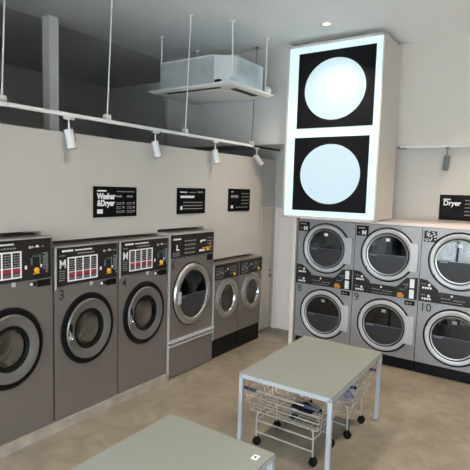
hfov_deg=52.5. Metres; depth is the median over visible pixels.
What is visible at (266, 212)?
door
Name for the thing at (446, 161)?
track spotlight
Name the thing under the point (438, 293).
print
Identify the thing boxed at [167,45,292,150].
wall
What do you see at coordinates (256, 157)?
track spotlight
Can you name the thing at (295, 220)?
trim
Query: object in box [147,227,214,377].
dryer
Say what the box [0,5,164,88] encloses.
beam
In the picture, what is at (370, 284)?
print
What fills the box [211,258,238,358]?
washing machine
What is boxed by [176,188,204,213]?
wall sign
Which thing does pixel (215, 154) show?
track spotlight
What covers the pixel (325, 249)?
dryer
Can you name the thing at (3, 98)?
track
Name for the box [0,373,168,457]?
trim
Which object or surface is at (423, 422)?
floor
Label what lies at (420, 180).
wall
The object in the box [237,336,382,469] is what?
table
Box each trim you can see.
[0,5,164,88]
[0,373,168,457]
[164,97,167,145]
[288,218,297,343]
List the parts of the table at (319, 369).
leg, leg, leg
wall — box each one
[0,62,190,233]
[0,124,275,326]
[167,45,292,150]
[191,34,469,330]
[293,218,299,341]
[392,147,469,223]
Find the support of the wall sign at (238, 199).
attached to the wall at (46, 187)
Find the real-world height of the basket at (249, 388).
0.261 m
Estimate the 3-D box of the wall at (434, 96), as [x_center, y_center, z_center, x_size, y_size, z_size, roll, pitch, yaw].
[3.309,-0.480,7.385,9.950,4.930,0.460,5,7,34]
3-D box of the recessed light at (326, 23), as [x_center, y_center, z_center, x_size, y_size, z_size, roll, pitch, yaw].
[1.272,-2.939,6.633,0.170,0.012,0.170,5,7,34]
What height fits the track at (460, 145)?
0.045 m
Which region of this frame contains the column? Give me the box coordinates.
[42,15,58,130]
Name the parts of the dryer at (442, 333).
corner plate, control panel, door, door, glass trim, glass, glass trim, glass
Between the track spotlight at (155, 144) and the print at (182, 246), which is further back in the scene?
the print at (182, 246)
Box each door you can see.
[258,207,273,330]
[271,207,292,329]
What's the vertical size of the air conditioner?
0.926 m
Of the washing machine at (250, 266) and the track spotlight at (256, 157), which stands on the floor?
the washing machine at (250, 266)
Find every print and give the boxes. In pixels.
[1,245,44,268]
[59,249,115,280]
[116,191,134,212]
[123,243,167,270]
[173,237,212,256]
[183,192,202,208]
[216,265,236,278]
[231,193,248,207]
[356,275,407,294]
[421,283,464,304]
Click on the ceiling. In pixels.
(137, 25)
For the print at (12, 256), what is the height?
0.275 m
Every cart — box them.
[244,381,344,466]
[290,368,375,438]
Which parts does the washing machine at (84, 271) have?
door handle, menu frame, trim, control panel, door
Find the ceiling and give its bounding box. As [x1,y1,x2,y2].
[0,0,469,61]
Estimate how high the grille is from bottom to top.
0.004 m
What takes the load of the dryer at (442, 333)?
on the floor
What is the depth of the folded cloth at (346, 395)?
5.09 m
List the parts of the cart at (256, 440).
frame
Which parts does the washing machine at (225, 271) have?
trim, door, control panel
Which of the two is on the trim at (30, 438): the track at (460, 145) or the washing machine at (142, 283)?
the washing machine at (142, 283)
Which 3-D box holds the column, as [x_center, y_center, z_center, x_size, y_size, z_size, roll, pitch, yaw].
[-2.671,-0.613,6.937,0.155,4.930,0.150,5,7,34]
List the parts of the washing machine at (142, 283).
menu frame, trim, control panel, door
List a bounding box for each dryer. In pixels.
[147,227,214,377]
[294,219,355,344]
[349,223,422,370]
[414,227,469,383]
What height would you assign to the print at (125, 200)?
0.263 m
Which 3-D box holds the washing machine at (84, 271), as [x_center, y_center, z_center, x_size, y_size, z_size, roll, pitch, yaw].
[-1.922,0.992,5.477,0.885,1.850,0.840,5,7,34]
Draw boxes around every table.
[70,414,274,469]
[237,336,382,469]
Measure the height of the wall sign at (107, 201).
0.360 m
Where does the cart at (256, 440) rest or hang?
on the floor
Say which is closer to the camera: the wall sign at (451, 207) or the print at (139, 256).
the print at (139, 256)
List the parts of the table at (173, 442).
leg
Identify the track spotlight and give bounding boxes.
[63,116,76,149]
[151,130,161,157]
[212,140,219,163]
[253,147,263,166]
[442,147,449,170]
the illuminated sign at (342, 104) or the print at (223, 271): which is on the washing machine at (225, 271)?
the print at (223, 271)
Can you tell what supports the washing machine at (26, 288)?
on the trim at (30, 438)
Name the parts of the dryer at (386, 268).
corner plate, door, glass, glass trim, control panel, door, glass trim, glass, coin plate, latch plate, latch plate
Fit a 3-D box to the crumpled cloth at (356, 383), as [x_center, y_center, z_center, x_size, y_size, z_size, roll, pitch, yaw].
[1.260,1.654,5.386,0.276,0.184,0.327,5,7,34]
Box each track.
[0,0,279,150]
[399,144,469,148]
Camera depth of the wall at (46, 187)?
5.76 m
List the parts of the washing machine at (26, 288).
menu frame, door, control panel, trim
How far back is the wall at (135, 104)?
10.96 m
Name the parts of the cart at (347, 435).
frame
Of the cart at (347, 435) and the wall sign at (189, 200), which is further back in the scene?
the wall sign at (189, 200)
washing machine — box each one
[0,232,53,445]
[52,238,118,421]
[95,234,167,393]
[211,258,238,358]
[222,254,262,347]
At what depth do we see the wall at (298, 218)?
8.02 m
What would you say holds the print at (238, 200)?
attached to the wall sign at (238, 199)
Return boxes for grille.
[174,89,247,101]
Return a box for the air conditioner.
[148,20,273,104]
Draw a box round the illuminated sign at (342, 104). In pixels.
[282,31,401,222]
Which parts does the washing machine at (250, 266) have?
control panel, door, trim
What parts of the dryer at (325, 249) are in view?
corner plate, door, glass trim, glass, control panel, door, glass, glass trim, latch plate, latch plate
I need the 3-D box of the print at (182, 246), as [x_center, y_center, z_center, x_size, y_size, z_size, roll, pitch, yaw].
[-0.578,0.157,6.666,0.004,0.212,0.870,5,7,34]
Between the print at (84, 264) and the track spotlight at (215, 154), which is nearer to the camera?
the print at (84, 264)
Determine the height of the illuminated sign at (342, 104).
2.690 m
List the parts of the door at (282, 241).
frame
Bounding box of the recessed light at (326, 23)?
[320,21,332,25]
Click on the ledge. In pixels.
(385, 221)
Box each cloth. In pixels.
[291,401,315,413]
[338,389,354,400]
[348,381,358,392]
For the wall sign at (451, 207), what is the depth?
7.22 m
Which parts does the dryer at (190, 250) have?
trim, panel, trim, door, glass, control panel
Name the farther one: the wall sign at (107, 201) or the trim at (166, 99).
the trim at (166, 99)
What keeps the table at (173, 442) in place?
on the floor
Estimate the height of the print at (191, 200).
0.255 m
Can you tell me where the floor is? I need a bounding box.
[0,327,469,469]
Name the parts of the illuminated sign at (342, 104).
black panel, black panel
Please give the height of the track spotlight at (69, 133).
0.347 m
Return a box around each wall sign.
[93,186,136,217]
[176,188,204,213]
[228,189,249,211]
[438,195,469,220]
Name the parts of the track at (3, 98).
hanger rod, hanger rod, rail, hanger rod, hanger rod, rail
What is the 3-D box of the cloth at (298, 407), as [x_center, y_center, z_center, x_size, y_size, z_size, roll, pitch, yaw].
[0.704,1.748,4.864,0.272,0.065,0.167,5,7,34]
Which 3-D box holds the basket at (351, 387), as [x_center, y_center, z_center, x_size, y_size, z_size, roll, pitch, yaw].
[1.057,1.631,5.357,0.841,0.261,0.634,5,7,34]
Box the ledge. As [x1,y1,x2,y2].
[300,218,469,229]
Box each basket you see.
[245,381,344,432]
[336,369,374,407]
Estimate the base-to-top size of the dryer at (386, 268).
2.130 m
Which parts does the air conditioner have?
hanger rod, panel, hanger rod, hanger rod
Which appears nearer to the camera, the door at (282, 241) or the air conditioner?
the air conditioner

